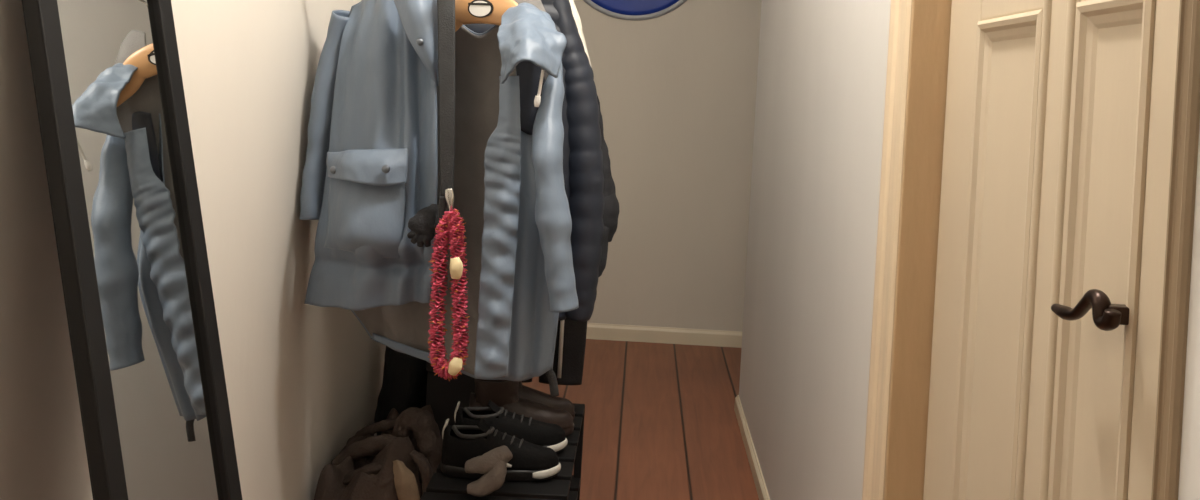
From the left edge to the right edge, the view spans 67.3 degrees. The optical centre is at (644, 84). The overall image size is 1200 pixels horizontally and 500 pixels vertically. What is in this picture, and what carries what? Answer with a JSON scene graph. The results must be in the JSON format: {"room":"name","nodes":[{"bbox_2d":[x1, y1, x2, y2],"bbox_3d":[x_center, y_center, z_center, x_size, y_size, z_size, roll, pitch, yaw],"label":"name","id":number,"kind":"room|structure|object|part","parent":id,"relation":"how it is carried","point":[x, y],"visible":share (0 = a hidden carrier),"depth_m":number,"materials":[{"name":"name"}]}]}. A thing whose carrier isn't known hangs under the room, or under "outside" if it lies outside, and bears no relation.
{"room":"entrance hallway","nodes":[
{"label":"entrance hallway","id":0,"kind":"room"},
{"bbox_2d":[0,0,385,499],"bbox_3d":[-0.854,-0.124,1.585,0.120,2.750,5.970,3,0,0],"label":"wall","id":1,"kind":"structure","parent":0,"point":[302,379],"depth_m":1.81,"materials":[{"name":"white paint"}]},
{"bbox_3d":[-0.558,-0.345,2.425,0.447,0.060,1.250,3,0,0],"label":"rail","id":2,"kind":"object","parent":1,"relation":"attached to","visible":0},
{"bbox_2d":[455,0,517,31],"bbox_3d":[-0.342,-0.209,1.929,0.311,0.256,0.038,3,0,22],"label":"hanger","id":3,"kind":"object","parent":2,"relation":"hanging from","point":[466,11],"visible":0.43,"depth_m":1.92,"materials":[{"name":"brown wood"}]},
{"bbox_2d":[299,0,578,396],"bbox_3d":[-0.463,0.201,1.989,0.790,0.908,0.284,3,0,33],"label":"raincoat","id":4,"kind":"object","parent":3,"relation":"hanging from","point":[372,163],"visible":0.98,"depth_m":1.96,"materials":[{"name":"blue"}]},
{"bbox_3d":[-0.614,0.136,2.005,0.366,0.770,0.113,3,0,23],"label":"panel","id":5,"kind":"part","parent":4,"relation":"part of","materials":[{"name":"blue fabric"}]},
{"bbox_2d":[407,204,437,246],"bbox_3d":[-0.469,0.299,1.913,0.069,0.092,0.032,3,0,-15],"label":"glove","id":6,"kind":"object","parent":4,"relation":"attached to","point":[422,226],"visible":0.92,"depth_m":1.91,"materials":[{"name":"black fabric"}]},
{"bbox_3d":[-0.487,0.216,2.071,0.671,0.876,0.099,3,0,23],"label":"panel","id":7,"kind":"part","parent":4,"relation":"part of","materials":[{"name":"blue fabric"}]},
{"bbox_2d":[437,0,454,239],"bbox_3d":[-0.424,0.063,1.896,0.038,0.536,0.108,3,0,-29],"label":"strap","id":8,"kind":"object","parent":4,"relation":"hanging from","point":[445,8],"visible":0.89,"depth_m":1.88,"materials":[{"name":"fabric"}]},
{"bbox_2d":[428,208,469,380],"bbox_3d":[-0.399,0.427,1.838,0.092,0.352,0.051,3,0,17],"label":"flower garland","id":9,"kind":"object","parent":8,"relation":"hanging from","point":[454,232],"visible":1,"depth_m":1.83,"materials":[{"name":"red petal"},{"name":"cream white petal"}]},
{"bbox_3d":[-0.235,0.266,1.917,0.111,0.676,0.157,3,0,-19],"label":"panel","id":10,"kind":"part","parent":4,"relation":"part of","materials":[{"name":"blue fabric"}]},
{"bbox_2d":[522,339,758,499],"bbox_3d":[0.472,1.359,1.585,2.940,0.060,6.210,3,0,0],"label":"floor","id":11,"kind":"structure","parent":0,"point":[661,423],"depth_m":3.48,"materials":[{"name":"brown wood"}]},
{"bbox_2d":[22,0,241,499],"bbox_3d":[-0.658,0.465,1.233,0.361,1.591,0.284,3,0,0],"label":"leaning mirror","id":12,"kind":"object","parent":11,"relation":"on","point":[107,76],"visible":1,"depth_m":1.21,"materials":[{"name":"black paint"}]},
{"bbox_3d":[-0.663,0.465,1.108,0.344,1.591,0.035,3,0,0],"label":"frame rail","id":13,"kind":"part","parent":12,"relation":"part of","materials":[{"name":"black paint"}]},
{"bbox_3d":[-0.649,0.466,1.358,0.344,1.591,0.035,3,0,0],"label":"frame rail","id":14,"kind":"part","parent":12,"relation":"part of","materials":[{"name":"black paint"}]},
{"bbox_2d":[314,405,442,499],"bbox_3d":[-0.700,1.054,2.420,0.338,0.408,0.560,3,0,0],"label":"bag","id":15,"kind":"object","parent":11,"relation":"on","point":[399,463],"visible":0.98,"depth_m":2.28,"materials":[{"name":"brown fabric"}]},
{"bbox_2d":[391,407,442,482],"bbox_3d":[-0.594,0.943,2.366,0.158,0.174,0.091,3,0,25],"label":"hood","id":16,"kind":"object","parent":15,"relation":"attached to","point":[417,428],"depth_m":2.34,"materials":[{"name":"brown fabric"}]},
{"bbox_2d":[374,346,427,434],"bbox_3d":[-0.760,0.952,2.848,0.170,0.608,0.179,3,0,0],"label":"tote bag","id":17,"kind":"object","parent":11,"relation":"on","point":[404,385],"visible":0.17,"depth_m":2.78,"materials":[{"name":"black fabric"}]},
{"bbox_2d":[426,362,474,436],"bbox_3d":[-0.589,1.045,2.826,0.163,0.445,0.236,3,0,0],"label":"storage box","id":18,"kind":"object","parent":11,"relation":"on","point":[443,395],"visible":0.13,"depth_m":2.71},
{"bbox_3d":[-0.577,0.845,2.826,0.163,0.044,0.236,3,0,0],"label":"box lid","id":19,"kind":"part","parent":18,"relation":"part of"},
{"bbox_2d":[420,403,584,499],"bbox_3d":[-0.355,1.114,2.342,0.332,0.335,0.716,3,0,0],"label":"shoe rack","id":20,"kind":"object","parent":11,"relation":"on","point":[564,486],"visible":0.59,"depth_m":2.14,"materials":[{"name":"black metal"}]},
{"bbox_2d":[465,445,512,496],"bbox_3d":[-0.361,0.885,2.066,0.108,0.104,0.079,3,0,0],"label":"sock","id":21,"kind":"object","parent":20,"relation":"on","point":[493,463],"visible":1,"depth_m":2.04,"materials":[{"name":"beige fabric"}]},
{"bbox_3d":[-0.360,0.865,2.072,0.108,0.064,0.065,3,0,0],"label":"leg","id":22,"kind":"part","parent":21,"relation":"part of","materials":[{"name":"beige fabric"}]},
{"bbox_2d":[441,418,560,481],"bbox_3d":[-0.348,0.883,2.188,0.294,0.125,0.101,3,0,3],"label":"sneaker","id":23,"kind":"object","parent":20,"relation":"on","point":[530,462],"visible":0.86,"depth_m":2.16,"materials":[{"name":"black fabric"}]},
{"bbox_2d":[454,400,567,452],"bbox_3d":[-0.345,0.883,2.325,0.294,0.125,0.101,3,0,-4],"label":"sneaker","id":24,"kind":"object","parent":20,"relation":"on","point":[550,435],"visible":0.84,"depth_m":2.30,"materials":[{"name":"grey fabric"}]},
{"bbox_2d":[469,378,573,436],"bbox_3d":[-0.333,0.869,2.440,0.288,0.155,0.101,3,0,-2],"label":"boot","id":25,"kind":"object","parent":20,"relation":"on","point":[504,393],"visible":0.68,"depth_m":2.41,"materials":[{"name":"brown leather"}]},
{"bbox_2d":[474,381,574,419],"bbox_3d":[-0.338,0.869,2.540,0.288,0.155,0.101,3,0,2],"label":"boot","id":26,"kind":"object","parent":20,"relation":"on","point":[527,393],"visible":0.27,"depth_m":2.52,"materials":[{"name":"brown leather"}]},
{"bbox_2d":[567,475,579,499],"bbox_3d":[-0.358,1.168,2.345,0.330,0.014,0.710,3,0,0],"label":"shelf","id":27,"kind":"object","parent":20,"relation":"attached to","point":[575,480],"depth_m":2.62,"materials":[{"name":"black paint"}]},
{"bbox_3d":[-0.200,1.123,2.691,0.022,0.334,0.018,3,0,0],"label":"leg","id":28,"kind":"part","parent":20,"relation":"part of","materials":[{"name":"black paint"}]},
{"bbox_2d":[574,0,761,331],"bbox_3d":[0.553,-0.043,4.630,2.940,2.750,0.120,3,0,0],"label":"wall","id":29,"kind":"structure","parent":0,"point":[676,89],"depth_m":4.57,"materials":[{"name":"paint"}]},
{"bbox_2d":[583,0,686,20],"bbox_3d":[-0.051,-0.718,4.560,0.782,0.782,0.020,3,0,0],"label":"wall plaque","id":30,"kind":"object","parent":29,"relation":"attached to","point":[632,10],"visible":1,"depth_m":4.55,"materials":[{"name":"blue metal"}]},
{"bbox_2d":[586,323,741,347],"bbox_3d":[0.476,1.291,4.563,2.700,0.078,0.014,3,0,0],"label":"baseboard","id":31,"kind":"structure","parent":29,"relation":"attached to","point":[599,331],"depth_m":4.56,"materials":[{"name":"beige paint"}]},
{"bbox_2d":[739,0,1199,499],"bbox_3d":[0.527,-0.045,1.135,0.140,2.750,5.070,3,0,0],"label":"wall","id":32,"kind":"structure","parent":0,"point":[822,64],"depth_m":2.24,"materials":[{"name":"white paint"}]},
{"bbox_2d":[734,395,769,499],"bbox_3d":[0.373,1.294,2.662,0.014,0.060,2.016,3,0,0],"label":"baseboard","id":33,"kind":"structure","parent":32,"relation":"attached to","point":[761,488],"depth_m":3.14,"materials":[{"name":"beige paint"}]},
{"bbox_2d":[862,0,911,499],"bbox_3d":[0.430,0.250,1.582,0.020,2.150,0.144,3,0,0],"label":"trim","id":34,"kind":"structure","parent":32,"relation":"attached to","point":[900,10],"depth_m":1.59,"materials":[{"name":"beige wood"}]},
{"bbox_2d":[883,0,951,499],"bbox_3d":[0.477,0.303,1.125,0.112,2.050,0.770,3,0,0],"label":"trim","id":35,"kind":"structure","parent":32,"relation":"attached to","point":[930,21],"depth_m":1.50,"materials":[{"name":"beige wood"}]},
{"bbox_2d":[923,0,1179,499],"bbox_3d":[0.485,0.314,1.130,0.075,2.020,0.732,3,0,0],"label":"door","id":36,"kind":"structure","parent":32,"relation":"in","point":[1057,146],"depth_m":1.08,"materials":[{"name":"beige paint"}]},
{"bbox_3d":[0.475,0.481,1.250,0.016,1.155,0.220,3,0,0],"label":"panel moulding","id":37,"kind":"part","parent":36,"relation":"part of","materials":[{"name":"beige paint"}]},
{"bbox_3d":[0.488,0.481,1.250,0.014,1.155,0.220,3,0,0],"label":"panel","id":38,"kind":"part","parent":36,"relation":"part of","materials":[{"name":"beige paint"}]},
{"bbox_3d":[0.461,0.233,0.945,0.018,0.048,0.126,3,0,0],"label":"lever","id":39,"kind":"part","parent":36,"relation":"part of","materials":[{"name":"brown metal"}]},
{"bbox_3d":[0.475,0.481,0.972,0.016,1.155,0.157,3,0,0],"label":"panel moulding","id":40,"kind":"part","parent":36,"relation":"part of","materials":[{"name":"beige paint"}]},
{"bbox_3d":[0.488,0.481,0.972,0.014,1.155,0.157,3,0,0],"label":"panel","id":41,"kind":"part","parent":36,"relation":"part of","materials":[{"name":"beige paint"}]},
{"bbox_3d":[0.475,0.231,0.905,0.024,0.018,0.016,3,0,0],"label":"handle","id":42,"kind":"part","parent":36,"relation":"part of","materials":[{"name":"brown metal"}]},
{"bbox_2d":[1151,0,1199,499],"bbox_3d":[0.436,0.251,0.748,0.008,2.150,0.025,3,0,0],"label":"trim","id":43,"kind":"structure","parent":32,"relation":"attached to","point":[1186,114],"depth_m":0.74,"materials":[{"name":"brown wood"}]},
{"bbox_3d":[-0.353,-0.210,2.471,0.291,0.256,0.033,3,0,0],"label":"hanger","id":44,"kind":"object","parent":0,"visible":0},
{"bbox_2d":[569,0,590,65],"bbox_3d":[-0.397,0.051,2.470,0.527,0.693,0.083,3,0,0],"label":"jacket","id":45,"kind":"object","parent":44,"relation":"hanging from","point":[576,16],"visible":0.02,"depth_m":2.46,"materials":[{"name":"white fabric"}]},
{"bbox_3d":[-0.353,-0.210,2.316,0.291,0.256,0.033,3,0,0],"label":"hanger","id":46,"kind":"object","parent":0,"visible":0},
{"bbox_2d":[463,0,603,321],"bbox_3d":[-0.402,0.145,2.315,0.617,0.884,0.129,3,0,0],"label":"puffer jacket","id":47,"kind":"object","parent":46,"relation":"hanging from","point":[582,152],"visible":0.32,"depth_m":2.27,"materials":[{"name":"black fabric"}]},
{"bbox_3d":[-0.353,-0.210,2.802,0.291,0.256,0.033,3,0,0],"label":"hanger","id":48,"kind":"object","parent":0,"visible":0},
{"bbox_2d":[522,318,586,384],"bbox_3d":[-0.307,0.380,2.798,0.296,1.086,0.059,3,0,0],"label":"trousers","id":49,"kind":"object","parent":48,"relation":"hanging from","point":[568,364],"visible":0.09,"depth_m":2.78,"materials":[{"name":"black fabric"}]},
{"bbox_3d":[-0.353,-0.210,2.631,0.291,0.256,0.033,3,0,0],"label":"hanger","id":50,"kind":"object","parent":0,"visible":0},
{"bbox_2d":[597,95,618,277],"bbox_3d":[-0.394,0.232,2.628,0.657,0.851,0.142,3,0,3],"label":"coat","id":51,"kind":"object","parent":50,"relation":"hanging from","point":[611,204],"visible":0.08,"depth_m":2.56,"materials":[{"name":"fabric"}]}
]}

